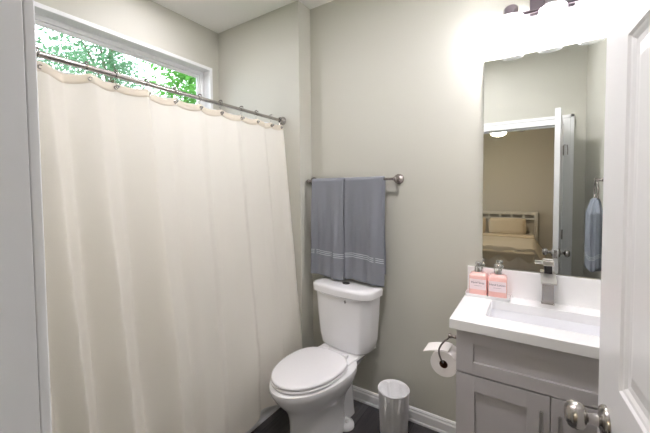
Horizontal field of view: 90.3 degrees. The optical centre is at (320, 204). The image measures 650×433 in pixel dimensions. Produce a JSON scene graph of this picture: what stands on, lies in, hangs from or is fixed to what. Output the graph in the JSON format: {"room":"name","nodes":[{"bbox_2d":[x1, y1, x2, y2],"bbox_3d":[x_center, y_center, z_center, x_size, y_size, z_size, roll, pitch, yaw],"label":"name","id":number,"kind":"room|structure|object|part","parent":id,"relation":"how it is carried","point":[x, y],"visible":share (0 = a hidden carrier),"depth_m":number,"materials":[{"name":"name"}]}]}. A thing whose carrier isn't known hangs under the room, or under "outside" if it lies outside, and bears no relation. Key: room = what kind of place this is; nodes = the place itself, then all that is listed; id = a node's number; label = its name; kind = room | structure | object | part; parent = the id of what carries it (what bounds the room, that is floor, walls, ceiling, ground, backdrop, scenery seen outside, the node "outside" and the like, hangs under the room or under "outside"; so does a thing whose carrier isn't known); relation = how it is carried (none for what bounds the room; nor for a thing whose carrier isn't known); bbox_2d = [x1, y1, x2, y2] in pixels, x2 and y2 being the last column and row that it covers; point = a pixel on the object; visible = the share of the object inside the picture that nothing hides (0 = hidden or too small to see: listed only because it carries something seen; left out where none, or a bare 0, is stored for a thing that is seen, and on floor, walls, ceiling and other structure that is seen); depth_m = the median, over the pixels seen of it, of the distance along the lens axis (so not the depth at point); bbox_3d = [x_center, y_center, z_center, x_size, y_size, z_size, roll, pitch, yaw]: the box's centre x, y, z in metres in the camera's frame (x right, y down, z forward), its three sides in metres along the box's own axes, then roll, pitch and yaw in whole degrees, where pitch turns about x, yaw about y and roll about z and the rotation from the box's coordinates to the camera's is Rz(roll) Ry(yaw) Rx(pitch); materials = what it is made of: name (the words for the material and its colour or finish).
{"room":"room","nodes":[
{"label":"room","id":0,"kind":"room"},
{"bbox_2d":[34,0,219,109],"bbox_3d":[-1.307,-0.008,2.116,0.108,2.756,1.820,1,3,33],"label":"wall","id":1,"kind":"structure","parent":0,"point":[149,22],"depth_m":2.22,"materials":[{"name":"grey paint"}]},
{"bbox_2d":[35,13,203,105],"bbox_3d":[-1.323,-0.824,2.142,0.036,0.465,1.265,1,3,33],"label":"window","id":2,"kind":"structure","parent":1,"relation":"in","point":[40,20],"depth_m":2.12,"materials":[{"name":"white paint"}]},
{"bbox_2d":[34,1,212,108],"bbox_3d":[-1.272,-0.824,2.109,0.086,0.509,1.309,1,3,33],"label":"trim","id":3,"kind":"structure","parent":1,"relation":"attached to","point":[40,9],"depth_m":2.10,"materials":[{"name":"white paint"}]},
{"bbox_2d":[37,61,301,432],"bbox_3d":[-0.584,0.398,1.668,0.249,1.872,1.506,1,3,33],"label":"shower curtain","id":4,"kind":"object","parent":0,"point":[172,292],"visible":0.96,"depth_m":1.43,"materials":[{"name":"white fabric"}]},
{"bbox_2d":[151,0,332,32],"bbox_3d":[-0.168,-1.399,1.349,2.818,0.060,1.990,1,3,33],"label":"ceiling","id":5,"kind":"structure","parent":0,"point":[218,16],"depth_m":2.32,"materials":[{"name":"white paint"}]},
{"bbox_2d":[218,0,312,348],"bbox_3d":[-0.452,-0.033,2.558,0.835,2.756,0.142,1,3,33],"label":"wall","id":6,"kind":"structure","parent":0,"point":[265,60],"depth_m":2.34,"materials":[{"name":"grey paint"}]},
{"bbox_2d":[36,50,285,124],"bbox_3d":[-0.696,-0.570,1.689,0.060,0.060,1.537,1,3,33],"label":"shower curtain rod","id":7,"kind":"object","parent":6,"relation":"attached to","point":[44,55],"visible":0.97,"depth_m":1.47,"materials":[{"name":"silver metal"}]},
{"bbox_2d":[113,69,119,88],"bbox_3d":[-0.884,-0.538,1.396,0.047,0.088,0.015,1,3,33],"label":"curtain ring","id":8,"kind":"object","parent":7,"relation":"hanging from","point":[115,70],"visible":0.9,"depth_m":1.39,"materials":[{"name":"silver metal"}]},
{"bbox_2d":[55,69,275,124],"bbox_3d":[-0.734,0.315,1.757,0.057,1.726,1.485,1,3,33],"label":"liner","id":9,"kind":"object","parent":7,"relation":"hanging from","point":[55,69],"visible":0.02,"depth_m":1.61,"materials":[{"name":"white fabric"}]},
{"bbox_3d":[-0.696,-0.570,1.689,0.021,0.021,1.498,1,3,33],"label":"rod","id":10,"kind":"part","parent":7,"relation":"part of","materials":[{"name":"silver metal"}]},
{"bbox_2d":[251,399,438,432],"bbox_3d":[-1.089,1.479,-0.166,5.240,0.050,5.740,1,3,33],"label":"floor","id":11,"kind":"structure","parent":0,"point":[366,418],"depth_m":2.00,"materials":[{"name":"black tile"}]},
{"bbox_2d":[269,277,382,432],"bbox_3d":[-0.005,0.945,1.923,0.462,0.842,0.717,1,3,39],"label":"toilet","id":12,"kind":"object","parent":11,"relation":"on","point":[313,385],"visible":1,"depth_m":1.93,"materials":[{"name":"white ceramic"}]},
{"bbox_3d":[-0.072,0.929,1.841,0.362,0.023,0.471,1,3,39],"label":"lid","id":13,"kind":"part","parent":12,"relation":"part of","materials":[{"name":"white plastic"}]},
{"bbox_3d":[-0.071,0.950,1.843,0.366,0.015,0.477,1,3,39],"label":"seat","id":14,"kind":"part","parent":12,"relation":"part of","materials":[{"name":"white plastic"}]},
{"bbox_3d":[-0.043,1.163,1.882,0.392,0.409,0.591,1,3,39],"label":"bowl","id":15,"kind":"part","parent":12,"relation":"part of","materials":[{"name":"white ceramic"}]},
{"bbox_3d":[0.152,0.549,2.105,0.462,0.056,0.208,1,3,39],"label":"tank lid","id":16,"kind":"part","parent":12,"relation":"part of","materials":[{"name":"white ceramic"}]},
{"bbox_3d":[0.158,0.752,2.117,0.430,0.371,0.188,1,3,39],"label":"tank","id":17,"kind":"part","parent":12,"relation":"part of","materials":[{"name":"white ceramic"}]},
{"bbox_2d":[378,379,409,432],"bbox_3d":[0.432,1.226,1.919,0.186,0.273,0.186,1,3,33],"label":"waste bin","id":18,"kind":"object","parent":11,"relation":"on","point":[393,394],"visible":1,"depth_m":1.86,"materials":[{"name":"silver metal"}]},
{"bbox_2d":[456,329,598,432],"bbox_3d":[0.996,0.958,1.439,0.665,0.833,0.490,1,3,33],"label":"vanity cabinet","id":19,"kind":"object","parent":11,"relation":"on","point":[503,386],"visible":0.63,"depth_m":1.31,"materials":[{"name":"grey paint"}]},
{"bbox_2d":[438,333,455,363],"bbox_3d":[0.606,0.666,1.520,0.081,0.136,0.114,1,3,33],"label":"paper holder","id":20,"kind":"object","parent":19,"relation":"attached to","point":[450,335],"visible":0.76,"depth_m":1.49,"materials":[{"name":"silver metal"}]},
{"bbox_2d":[423,342,456,376],"bbox_3d":[0.583,0.740,1.553,0.155,0.123,0.105,1,3,33],"label":"toilet roll","id":21,"kind":"object","parent":20,"relation":"on","point":[447,350],"visible":0.89,"depth_m":1.51,"materials":[{"name":"white paper"}]},
{"bbox_3d":[0.594,0.674,1.526,0.038,0.119,0.116,1,3,43],"label":"arm","id":22,"kind":"part","parent":20,"relation":"part of","materials":[{"name":"silver metal"}]},
{"bbox_3d":[0.618,0.618,1.507,0.048,0.040,0.040,1,3,33],"label":"wall post","id":23,"kind":"part","parent":20,"relation":"part of","materials":[{"name":"silver metal"}]},
{"bbox_3d":[0.750,1.014,1.359,0.340,0.541,0.019,1,3,33],"label":"door","id":24,"kind":"part","parent":19,"relation":"part of","materials":[{"name":"grey paint"}]},
{"bbox_2d":[449,266,600,358],"bbox_3d":[0.984,0.506,1.432,0.690,0.296,0.482,1,3,33],"label":"countertop","id":25,"kind":"structure","parent":19,"relation":"on","point":[572,326],"depth_m":1.51,"materials":[{"name":"white stone"}]},
{"bbox_2d":[465,288,511,301],"bbox_3d":[0.883,0.479,1.705,0.212,0.018,0.105,1,3,33],"label":"tray","id":26,"kind":"object","parent":25,"relation":"on","point":[509,295],"visible":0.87,"depth_m":1.67,"materials":[{"name":"white ceramic"}]},
{"bbox_2d":[469,261,487,294],"bbox_3d":[0.847,0.393,1.735,0.085,0.169,0.086,1,3,31],"label":"soap bottle","id":27,"kind":"object","parent":26,"relation":"on","point":[478,279],"visible":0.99,"depth_m":1.71,"materials":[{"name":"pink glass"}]},
{"bbox_2d":[488,263,506,297],"bbox_3d":[0.923,0.394,1.685,0.085,0.169,0.086,1,3,31],"label":"soap bottle","id":28,"kind":"object","parent":26,"relation":"on","point":[497,281],"visible":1,"depth_m":1.66,"materials":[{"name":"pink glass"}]},
{"bbox_2d":[489,309,599,336],"bbox_3d":[1.004,0.597,1.422,0.501,0.114,0.274,1,3,33],"label":"sink","id":29,"kind":"object","parent":25,"relation":"in","point":[581,326],"depth_m":1.52,"materials":[{"name":"white ceramic"}]},
{"bbox_2d":[535,260,556,305],"bbox_3d":[1.079,0.386,1.554,0.085,0.212,0.137,1,3,33],"label":"faucet","id":30,"kind":"object","parent":25,"relation":"on","point":[548,279],"visible":1,"depth_m":1.57,"materials":[{"name":"silver metal"}]},
{"bbox_3d":[1.117,0.325,1.588,0.032,0.046,0.022,1,3,33],"label":"lever","id":31,"kind":"part","parent":30,"relation":"part of","materials":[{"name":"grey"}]},
{"bbox_3d":[1.089,0.356,1.546,0.060,0.028,0.136,1,3,33],"label":"spout","id":32,"kind":"part","parent":30,"relation":"part of","materials":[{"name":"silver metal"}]},
{"bbox_3d":[0.854,0.878,1.254,0.011,0.160,0.032,1,3,33],"label":"handle","id":33,"kind":"part","parent":19,"relation":"part of","materials":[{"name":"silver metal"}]},
{"bbox_3d":[0.904,0.879,1.222,0.011,0.160,0.032,1,3,33],"label":"handle","id":34,"kind":"part","parent":19,"relation":"part of","materials":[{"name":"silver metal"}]},
{"bbox_3d":[1.028,1.019,1.176,0.318,0.541,0.019,1,3,33],"label":"door","id":35,"kind":"part","parent":19,"relation":"part of","materials":[{"name":"grey paint"}]},
{"bbox_2d":[310,0,607,421],"bbox_3d":[0.341,-0.026,2.194,2.860,2.756,0.120,1,3,33],"label":"wall","id":36,"kind":"structure","parent":0,"point":[397,86],"depth_m":1.96,"materials":[{"name":"grey paint"}]},
{"bbox_2d":[306,174,403,184],"bbox_3d":[0.196,-0.159,2.159,0.707,0.064,0.086,1,3,33],"label":"towel bar","id":37,"kind":"object","parent":36,"relation":"attached to","point":[398,179],"visible":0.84,"depth_m":2.00,"materials":[{"name":"silver metal"}]},
{"bbox_2d":[311,177,344,279],"bbox_3d":[0.050,0.164,2.216,0.267,0.685,0.071,1,3,33],"label":"bath towel","id":38,"kind":"object","parent":37,"relation":"hanging from","point":[328,194],"visible":0.99,"depth_m":2.21,"materials":[{"name":"grey fabric"}]},
{"bbox_2d":[344,176,385,286],"bbox_3d":[0.273,0.171,2.068,0.282,0.691,0.073,1,3,33],"label":"bath towel","id":39,"kind":"object","parent":37,"relation":"hanging from","point":[364,208],"visible":1,"depth_m":2.05,"materials":[{"name":"grey fabric"}]},
{"bbox_3d":[0.465,-0.155,1.983,0.064,0.064,0.086,1,3,33],"label":"wall post","id":40,"kind":"part","parent":37,"relation":"part of","materials":[{"name":"silver metal"}]},
{"bbox_2d":[353,385,455,432],"bbox_3d":[0.399,1.310,2.132,1.090,0.089,0.016,1,3,33],"label":"baseboard","id":41,"kind":"structure","parent":36,"relation":"attached to","point":[426,419],"depth_m":1.99,"materials":[{"name":"white paint"}]},
{"bbox_2d":[467,266,600,309],"bbox_3d":[1.113,0.419,1.625,0.690,0.140,0.012,1,3,33],"label":"backsplash","id":42,"kind":"structure","parent":36,"relation":"attached to","point":[572,291],"depth_m":1.58,"materials":[{"name":"white stone"}]},
{"bbox_2d":[482,37,606,278],"bbox_3d":[1.125,-0.207,1.593,0.582,1.099,0.008,1,3,33],"label":"wall mirror","id":43,"kind":"object","parent":36,"relation":"attached to","point":[544,110],"visible":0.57,"depth_m":1.59,"materials":[{"name":"grey mirror"}]},
{"bbox_2d":[498,0,607,44],"bbox_3d":[1.073,-0.917,1.497,0.438,0.255,0.174,1,3,33],"label":"vanity light","id":44,"kind":"object","parent":36,"relation":"attached to","point":[551,8],"visible":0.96,"depth_m":1.51,"materials":[{"name":"white glass"}]},
{"bbox_3d":[0.918,-0.860,1.563,0.056,0.076,0.056,1,3,33],"label":"bulb","id":45,"kind":"part","parent":44,"relation":"part of","materials":[{"name":"white glass"}]},
{"bbox_2d":[503,4,518,21],"bbox_3d":[0.917,-0.925,1.560,0.064,0.052,0.064,1,3,33],"label":"socket","id":46,"kind":"object","parent":44,"relation":"attached to","point":[511,12],"depth_m":1.54,"materials":[{"name":"metal"}]},
{"bbox_3d":[0.918,-0.848,1.563,0.108,0.114,0.108,1,3,33],"label":"lamp shade","id":47,"kind":"part","parent":44,"relation":"part of","materials":[{"name":"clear glass"}]},
{"bbox_3d":[1.056,-0.858,1.472,0.056,0.076,0.056,1,3,33],"label":"bulb","id":48,"kind":"part","parent":44,"relation":"part of","materials":[{"name":"white glass"}]},
{"bbox_2d":[544,0,561,10],"bbox_3d":[1.055,-0.922,1.470,0.064,0.052,0.064,1,3,33],"label":"bulb","id":49,"kind":"object","parent":44,"relation":"attached to","point":[548,4],"depth_m":1.46,"materials":[{"name":"glass"}]},
{"bbox_3d":[1.056,-0.846,1.473,0.108,0.114,0.108,1,3,33],"label":"lamp shade","id":50,"kind":"part","parent":44,"relation":"part of","materials":[{"name":"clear glass"}]},
{"bbox_3d":[1.114,-0.987,1.558,0.180,0.120,0.022,1,3,33],"label":"plate","id":51,"kind":"part","parent":44,"relation":"part of","materials":[{"name":"silver metal"}]},
{"bbox_3d":[1.194,-0.843,1.382,0.108,0.114,0.108,1,3,33],"label":"lamp shade","id":52,"kind":"part","parent":44,"relation":"part of","materials":[{"name":"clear glass"}]},
{"bbox_3d":[1.194,-0.856,1.381,0.056,0.076,0.056,1,3,33],"label":"bulb","id":53,"kind":"part","parent":44,"relation":"part of","materials":[{"name":"white glass"}]},
{"bbox_3d":[-0.623,0.046,0.510,5.000,2.756,0.115,1,3,33],"label":"wall","id":54,"kind":"structure","parent":0,"visible":0},
{"bbox_2d":[0,0,40,432],"bbox_3d":[-0.078,0.399,0.168,0.796,2.065,0.115,1,3,33],"label":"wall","id":55,"kind":"structure","parent":54,"relation":"attached to","point":[19,387],"depth_m":0.40,"materials":[{"name":"white paint"}]},
{"bbox_2d":[22,0,51,432],"bbox_3d":[-0.042,0.367,0.222,0.912,2.125,0.017,1,3,33],"label":"trim","id":56,"kind":"structure","parent":54,"relation":"attached to","point":[28,9],"depth_m":0.41,"materials":[{"name":"white paint"}]},
{"bbox_2d":[564,0,649,432],"bbox_3d":[0.443,0.393,0.364,0.175,2.029,0.792,1,2,29],"label":"door","id":57,"kind":"structure","parent":54,"relation":"in","point":[624,350],"depth_m":0.59,"materials":[{"name":"white paint"}]},
{"bbox_3d":[0.557,0.450,0.682,0.070,0.066,0.066,1,2,29],"label":"knob","id":58,"kind":"part","parent":57,"relation":"part of","materials":[{"name":"silver metal"}]},
{"bbox_3d":[0.515,0.027,0.488,0.035,0.650,0.212,1,2,29],"label":"panel","id":59,"kind":"part","parent":57,"relation":"part of","materials":[{"name":"white paint"}]},
{"label":"outside","id":60,"kind":"structure","parent":0,"visible":0},
{"bbox_3d":[-6.636,1.795,6.789,13.500,0.100,18.000,1,3,33],"label":"ground","id":61,"kind":"structure","parent":60,"visible":0},
{"bbox_2d":[36,27,124,83],"bbox_3d":[-4.544,-1.361,4.718,2.883,6.328,3.350,1,3,33],"label":"leafy tree","id":62,"kind":"object","parent":61,"relation":"on","point":[38,41],"visible":0.16,"depth_m":5.23,"materials":[{"name":"green plant"}]},
{"bbox_2d":[36,30,155,92],"bbox_3d":[-5.041,-1.567,7.315,2.678,6.554,4.166,-1,2,-17],"label":"leafy tree","id":63,"kind":"object","parent":61,"relation":"on","point":[122,67],"visible":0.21,"depth_m":6.94,"materials":[{"name":"green plant"}]},
{"bbox_2d":[134,61,195,103],"bbox_3d":[-2.247,-1.362,6.390,3.157,6.164,3.070,1,3,33],"label":"leafy tree","id":64,"kind":"object","parent":61,"relation":"on","point":[190,82],"visible":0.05,"depth_m":5.46,"materials":[{"name":"green plant"}]},
{"bbox_3d":[-1.382,0.028,1.162,0.815,2.756,0.140,1,3,33],"label":"wall","id":65,"kind":"structure","parent":0,"visible":0},
{"bbox_2d":[246,405,279,432],"bbox_3d":[-0.585,1.335,1.699,0.016,0.089,1.538,1,3,33],"label":"baseboard","id":66,"kind":"structure","parent":65,"relation":"attached to","point":[267,412],"depth_m":2.04,"materials":[{"name":"white paint"}]}
]}

